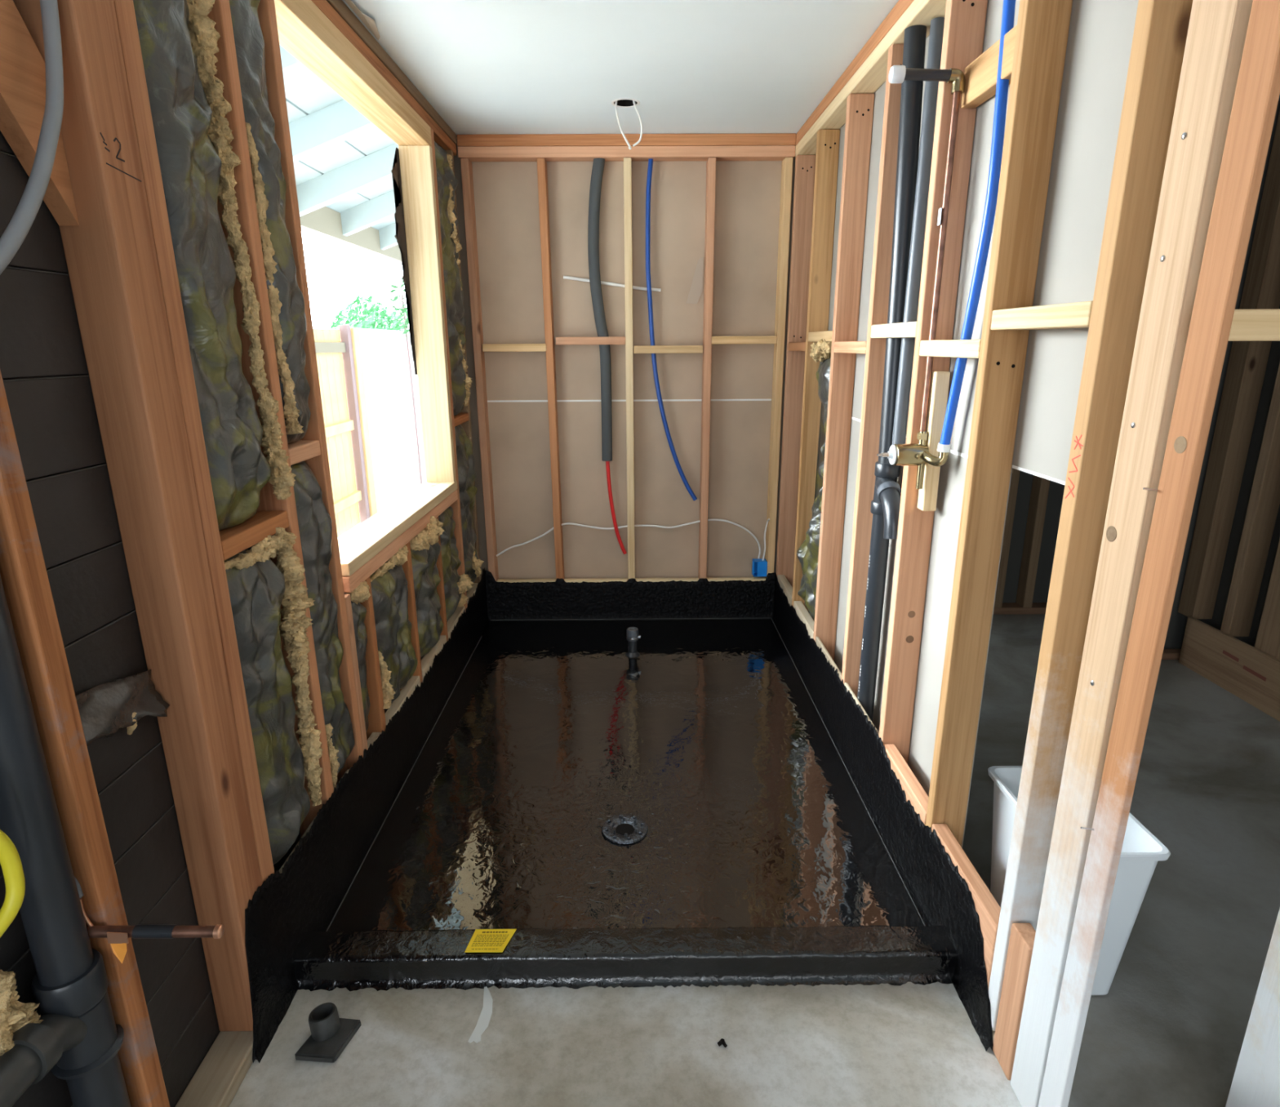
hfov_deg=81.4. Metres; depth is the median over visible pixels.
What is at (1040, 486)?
stud
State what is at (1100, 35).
wall
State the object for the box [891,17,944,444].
vent pipe
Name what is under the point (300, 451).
block
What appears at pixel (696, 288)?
flap
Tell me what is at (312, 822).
board
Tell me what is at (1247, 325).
block
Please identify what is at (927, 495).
blocking
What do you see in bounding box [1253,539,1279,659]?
stud
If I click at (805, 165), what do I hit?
stud
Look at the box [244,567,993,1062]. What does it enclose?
shower pan
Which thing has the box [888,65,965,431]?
pipe
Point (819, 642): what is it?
board
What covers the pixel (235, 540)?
block
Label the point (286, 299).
insulation batt
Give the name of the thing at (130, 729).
tuft
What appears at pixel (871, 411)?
stud
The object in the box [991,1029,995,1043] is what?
plate
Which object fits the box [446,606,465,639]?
board
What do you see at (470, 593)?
board
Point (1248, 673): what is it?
skirt
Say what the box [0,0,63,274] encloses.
conduit
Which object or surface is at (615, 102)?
wire
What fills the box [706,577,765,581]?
board
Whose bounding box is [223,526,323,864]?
insulation batt
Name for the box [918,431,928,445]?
outlet
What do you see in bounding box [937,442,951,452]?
pipe collar
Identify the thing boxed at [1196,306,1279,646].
wall
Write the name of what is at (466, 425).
insulation batt
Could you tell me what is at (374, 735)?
board
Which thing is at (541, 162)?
stud
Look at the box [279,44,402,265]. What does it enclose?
patio cover
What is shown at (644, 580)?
board
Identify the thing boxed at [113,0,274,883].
stud
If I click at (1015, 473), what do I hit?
stud
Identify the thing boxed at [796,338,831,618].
insulation batt
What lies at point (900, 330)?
block
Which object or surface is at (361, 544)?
window sill
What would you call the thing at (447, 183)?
insulation batt
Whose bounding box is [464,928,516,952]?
paper label
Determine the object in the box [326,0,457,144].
plate
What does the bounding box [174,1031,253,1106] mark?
plate
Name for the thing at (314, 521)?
insulation batt
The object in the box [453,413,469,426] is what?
block
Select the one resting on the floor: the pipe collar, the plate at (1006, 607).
the plate at (1006, 607)
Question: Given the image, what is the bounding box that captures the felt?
[391,147,417,374]
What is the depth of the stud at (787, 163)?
3.79 m
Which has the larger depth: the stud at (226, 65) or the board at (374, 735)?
the board at (374, 735)
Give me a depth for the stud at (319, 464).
1.91 m
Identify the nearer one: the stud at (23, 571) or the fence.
the stud at (23, 571)
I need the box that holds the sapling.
[386,277,422,484]
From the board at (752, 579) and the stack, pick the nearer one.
the stack
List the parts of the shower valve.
valve stem, arm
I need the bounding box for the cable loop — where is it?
[762,518,769,560]
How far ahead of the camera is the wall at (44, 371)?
1.25 m
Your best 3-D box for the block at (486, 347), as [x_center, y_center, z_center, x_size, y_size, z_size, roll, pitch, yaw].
[-0.632,-1.051,3.800,0.328,0.038,0.087,0,16,0]
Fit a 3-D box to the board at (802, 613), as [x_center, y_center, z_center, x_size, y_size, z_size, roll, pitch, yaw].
[0.772,0.398,3.465,0.038,0.230,0.416,0,16,0]
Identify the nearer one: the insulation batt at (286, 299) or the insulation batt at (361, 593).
the insulation batt at (286, 299)
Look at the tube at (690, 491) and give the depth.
3.77 m
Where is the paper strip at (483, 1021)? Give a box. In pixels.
[467,986,493,1043]
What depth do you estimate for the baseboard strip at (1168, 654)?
3.60 m
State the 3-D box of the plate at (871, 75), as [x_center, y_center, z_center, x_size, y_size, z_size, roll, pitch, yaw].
[0.796,-1.393,1.690,0.089,0.048,3.989,0,16,0]
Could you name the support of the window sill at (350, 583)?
attached to the wall at (44, 371)
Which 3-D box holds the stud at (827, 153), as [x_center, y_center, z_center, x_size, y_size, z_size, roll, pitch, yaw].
[0.791,-0.655,3.408,0.089,2.298,0.039,0,16,0]
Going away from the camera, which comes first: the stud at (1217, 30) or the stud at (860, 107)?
the stud at (1217, 30)
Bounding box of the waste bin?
[987,765,1170,995]
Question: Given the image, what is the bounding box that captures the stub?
[74,876,224,964]
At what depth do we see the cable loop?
4.06 m
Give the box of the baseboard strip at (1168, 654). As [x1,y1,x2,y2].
[1161,648,1181,659]
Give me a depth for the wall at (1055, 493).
4.20 m
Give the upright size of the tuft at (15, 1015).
0.170 m
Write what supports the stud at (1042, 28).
on the plate at (993, 1032)
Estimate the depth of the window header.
2.23 m
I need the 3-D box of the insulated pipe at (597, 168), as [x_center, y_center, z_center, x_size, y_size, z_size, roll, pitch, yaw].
[-0.166,-0.948,3.834,0.178,1.978,0.055,0,16,0]
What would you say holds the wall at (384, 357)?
on the ground
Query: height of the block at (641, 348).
0.038 m
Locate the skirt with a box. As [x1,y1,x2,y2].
[1178,616,1279,721]
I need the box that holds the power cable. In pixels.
[496,519,760,558]
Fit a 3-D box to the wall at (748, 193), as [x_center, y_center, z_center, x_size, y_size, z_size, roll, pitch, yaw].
[-0.053,-0.827,3.921,1.790,2.440,0.015,0,16,0]
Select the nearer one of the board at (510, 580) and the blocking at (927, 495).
the blocking at (927, 495)
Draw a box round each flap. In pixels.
[75,669,169,746]
[344,0,380,39]
[686,257,703,303]
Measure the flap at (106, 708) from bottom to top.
0.140 m
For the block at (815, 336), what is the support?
attached to the stud at (860, 107)
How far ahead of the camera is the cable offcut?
3.75 m
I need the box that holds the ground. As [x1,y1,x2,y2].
[337,523,359,537]
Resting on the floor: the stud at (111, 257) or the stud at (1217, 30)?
the stud at (1217, 30)
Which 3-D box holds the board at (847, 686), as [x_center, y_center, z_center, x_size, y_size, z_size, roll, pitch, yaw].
[0.765,0.641,2.597,0.012,0.230,0.400,0,16,0]
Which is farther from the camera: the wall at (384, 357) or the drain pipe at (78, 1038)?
the wall at (384, 357)
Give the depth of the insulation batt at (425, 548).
2.92 m
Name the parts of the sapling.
stem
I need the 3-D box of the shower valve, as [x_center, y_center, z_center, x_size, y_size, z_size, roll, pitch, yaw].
[0.752,-0.256,2.047,0.183,0.156,0.095,8,18,27]
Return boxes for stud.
[0,369,169,1106]
[13,0,262,1031]
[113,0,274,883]
[207,0,333,837]
[257,0,363,785]
[344,593,368,751]
[360,576,386,739]
[398,145,456,501]
[400,541,422,690]
[430,127,467,610]
[435,516,448,641]
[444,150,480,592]
[460,158,498,581]
[537,158,564,579]
[623,157,635,579]
[697,157,715,578]
[764,156,793,578]
[776,155,815,586]
[791,129,839,614]
[813,93,874,661]
[841,44,903,697]
[879,0,987,764]
[925,0,1072,846]
[987,0,1192,1031]
[994,467,1020,607]
[1010,0,1253,1106]
[1015,475,1050,607]
[1038,0,1279,1106]
[1177,110,1279,618]
[1220,362,1279,636]
[1225,907,1279,1106]
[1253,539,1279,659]
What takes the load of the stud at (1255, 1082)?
on the floor
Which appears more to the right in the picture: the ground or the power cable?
the power cable
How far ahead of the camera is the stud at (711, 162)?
3.79 m
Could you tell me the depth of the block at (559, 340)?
3.75 m
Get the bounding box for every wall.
[0,0,447,1106]
[358,328,426,511]
[453,138,795,578]
[810,0,1138,848]
[1002,471,1065,602]
[1164,100,1279,648]
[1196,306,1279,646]
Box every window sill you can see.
[337,480,457,576]
[342,489,457,592]
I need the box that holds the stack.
[857,24,926,722]
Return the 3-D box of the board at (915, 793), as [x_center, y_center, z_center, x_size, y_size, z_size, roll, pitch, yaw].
[0.781,0.756,2.190,0.038,0.230,0.361,0,16,0]
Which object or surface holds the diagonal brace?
attached to the stud at (23, 571)
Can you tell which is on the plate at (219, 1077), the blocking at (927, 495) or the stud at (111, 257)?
the stud at (111, 257)
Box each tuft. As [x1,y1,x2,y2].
[0,969,43,1055]
[126,711,137,734]
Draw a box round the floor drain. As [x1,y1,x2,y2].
[601,813,648,844]
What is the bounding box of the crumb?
[717,1038,727,1047]
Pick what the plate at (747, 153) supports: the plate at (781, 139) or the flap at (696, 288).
the plate at (781, 139)
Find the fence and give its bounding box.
[312,324,377,537]
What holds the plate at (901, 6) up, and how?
on the plate at (871, 75)
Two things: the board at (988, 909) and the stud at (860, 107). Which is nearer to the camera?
the board at (988, 909)
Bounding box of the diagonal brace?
[0,0,79,225]
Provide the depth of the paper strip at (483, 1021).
1.70 m
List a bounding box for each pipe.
[0,575,131,1106]
[587,158,626,554]
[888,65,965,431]
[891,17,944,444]
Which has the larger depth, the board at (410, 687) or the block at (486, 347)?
the block at (486, 347)
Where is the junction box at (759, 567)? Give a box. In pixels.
[751,558,767,576]
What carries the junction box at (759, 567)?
attached to the stud at (787, 163)
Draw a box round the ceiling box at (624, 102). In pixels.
[611,97,639,107]
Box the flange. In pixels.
[294,1002,360,1062]
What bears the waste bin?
on the floor
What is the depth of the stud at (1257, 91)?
1.05 m
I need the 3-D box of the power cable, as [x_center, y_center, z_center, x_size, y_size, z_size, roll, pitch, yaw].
[-0.064,-0.076,4.084,1.462,0.227,0.010,0,16,0]
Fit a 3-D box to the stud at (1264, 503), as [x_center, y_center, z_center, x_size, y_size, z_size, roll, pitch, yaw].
[2.656,-0.704,3.030,0.095,2.220,0.050,0,16,0]
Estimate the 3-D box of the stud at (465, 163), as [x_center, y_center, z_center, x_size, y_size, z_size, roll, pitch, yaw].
[-0.822,-0.779,3.876,0.050,2.298,0.089,0,16,0]
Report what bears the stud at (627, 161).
on the plate
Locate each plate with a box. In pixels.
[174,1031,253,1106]
[311,0,457,155]
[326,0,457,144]
[457,133,795,146]
[457,145,795,161]
[792,0,946,160]
[795,0,914,146]
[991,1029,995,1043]
[993,602,1047,614]
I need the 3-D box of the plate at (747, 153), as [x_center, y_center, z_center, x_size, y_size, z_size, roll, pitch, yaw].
[-0.063,-1.915,3.563,1.599,0.048,0.089,0,16,0]
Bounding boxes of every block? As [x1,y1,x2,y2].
[218,511,288,560]
[288,440,320,465]
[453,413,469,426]
[482,343,546,351]
[555,337,625,344]
[633,345,702,353]
[711,336,777,344]
[787,342,805,351]
[808,330,832,342]
[834,341,866,354]
[871,321,916,337]
[919,339,981,358]
[991,300,1093,329]
[992,922,1035,1079]
[1227,309,1279,341]
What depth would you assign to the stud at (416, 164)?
3.20 m
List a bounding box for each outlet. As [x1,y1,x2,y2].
[915,462,924,488]
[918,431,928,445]
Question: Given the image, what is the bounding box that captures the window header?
[274,0,431,147]
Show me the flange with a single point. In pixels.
(331, 1034)
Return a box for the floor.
[229,613,1279,1106]
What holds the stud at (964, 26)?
on the plate at (993, 1032)
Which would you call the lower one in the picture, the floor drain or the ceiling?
the floor drain
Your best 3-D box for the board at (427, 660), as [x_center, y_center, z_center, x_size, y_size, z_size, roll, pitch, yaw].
[-0.864,0.512,3.103,0.037,0.220,0.373,0,16,0]
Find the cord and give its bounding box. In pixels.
[0,829,25,937]
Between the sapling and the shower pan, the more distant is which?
the sapling
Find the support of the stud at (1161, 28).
on the plate at (993, 1032)
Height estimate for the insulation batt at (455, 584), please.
0.505 m
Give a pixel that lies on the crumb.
(722, 1041)
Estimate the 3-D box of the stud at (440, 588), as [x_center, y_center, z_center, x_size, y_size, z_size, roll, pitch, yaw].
[-0.894,0.207,3.232,0.085,0.752,0.038,0,16,0]
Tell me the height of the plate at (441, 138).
0.045 m
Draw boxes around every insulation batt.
[133,0,296,530]
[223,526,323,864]
[229,0,311,444]
[290,461,355,789]
[344,580,370,732]
[369,545,417,708]
[409,515,444,657]
[434,141,472,415]
[438,506,474,621]
[454,424,484,591]
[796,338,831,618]
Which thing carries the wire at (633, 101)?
hanging from the ceiling box at (624, 102)
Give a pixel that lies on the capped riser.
(632, 636)
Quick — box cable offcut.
[563,275,661,291]
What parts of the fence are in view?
rail, rail, rail, post, post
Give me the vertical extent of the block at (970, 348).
0.041 m
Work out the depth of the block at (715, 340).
3.75 m
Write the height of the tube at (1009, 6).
1.125 m
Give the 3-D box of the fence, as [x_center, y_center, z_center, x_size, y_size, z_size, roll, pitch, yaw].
[-2.554,-0.592,4.846,0.105,1.810,4.280,0,16,0]
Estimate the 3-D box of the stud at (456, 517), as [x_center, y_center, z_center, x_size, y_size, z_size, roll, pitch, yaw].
[-0.897,-0.643,3.384,0.090,2.308,0.040,0,16,0]
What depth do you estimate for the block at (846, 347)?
2.65 m
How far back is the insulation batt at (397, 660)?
2.54 m
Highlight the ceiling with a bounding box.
[342,0,1279,138]
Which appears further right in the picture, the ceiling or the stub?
the ceiling
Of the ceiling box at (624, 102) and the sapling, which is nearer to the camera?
the ceiling box at (624, 102)
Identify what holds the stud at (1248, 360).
attached to the wall at (1273, 360)
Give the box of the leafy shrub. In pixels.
[329,293,408,330]
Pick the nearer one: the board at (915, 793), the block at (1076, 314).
the block at (1076, 314)
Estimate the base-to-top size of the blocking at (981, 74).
0.090 m
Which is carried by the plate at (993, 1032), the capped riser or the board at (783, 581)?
the board at (783, 581)
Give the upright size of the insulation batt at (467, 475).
0.848 m
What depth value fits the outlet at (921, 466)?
2.05 m
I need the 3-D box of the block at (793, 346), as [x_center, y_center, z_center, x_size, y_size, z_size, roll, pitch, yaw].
[0.787,-0.984,3.539,0.087,0.041,0.388,0,16,0]
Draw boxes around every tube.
[645,158,697,500]
[939,0,1016,444]
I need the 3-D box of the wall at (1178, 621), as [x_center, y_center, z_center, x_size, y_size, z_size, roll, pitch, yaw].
[2.486,-0.690,3.370,0.440,2.410,0.020,0,16,0]
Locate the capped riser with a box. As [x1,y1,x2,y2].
[625,626,640,657]
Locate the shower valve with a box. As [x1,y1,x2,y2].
[876,431,948,488]
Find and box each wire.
[614,100,631,149]
[632,100,642,146]
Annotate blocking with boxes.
[917,371,950,511]
[960,24,1017,108]
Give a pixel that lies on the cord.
(10, 860)
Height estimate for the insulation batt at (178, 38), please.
1.237 m
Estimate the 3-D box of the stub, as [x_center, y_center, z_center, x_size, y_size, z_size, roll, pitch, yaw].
[-0.768,0.547,1.137,0.243,0.166,0.036,1,16,3]
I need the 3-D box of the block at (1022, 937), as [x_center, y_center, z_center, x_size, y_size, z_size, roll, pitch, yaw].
[0.785,0.930,1.542,0.039,0.335,0.072,0,16,0]
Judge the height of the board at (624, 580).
0.190 m
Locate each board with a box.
[279,816,315,873]
[367,732,382,747]
[384,675,420,724]
[420,635,446,680]
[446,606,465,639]
[466,582,477,604]
[497,578,555,582]
[564,577,627,582]
[635,577,698,582]
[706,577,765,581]
[777,574,792,605]
[793,600,814,638]
[815,636,841,680]
[844,682,879,736]
[883,743,928,825]
[931,823,1000,991]
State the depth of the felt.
3.09 m
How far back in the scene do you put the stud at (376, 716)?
2.39 m
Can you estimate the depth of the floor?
1.70 m
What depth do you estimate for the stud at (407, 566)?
2.79 m
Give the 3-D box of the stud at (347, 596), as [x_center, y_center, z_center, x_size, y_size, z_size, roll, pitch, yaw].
[-0.885,0.484,2.247,0.088,0.752,0.040,0,16,0]
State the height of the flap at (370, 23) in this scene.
0.014 m
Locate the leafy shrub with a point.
(368, 317)

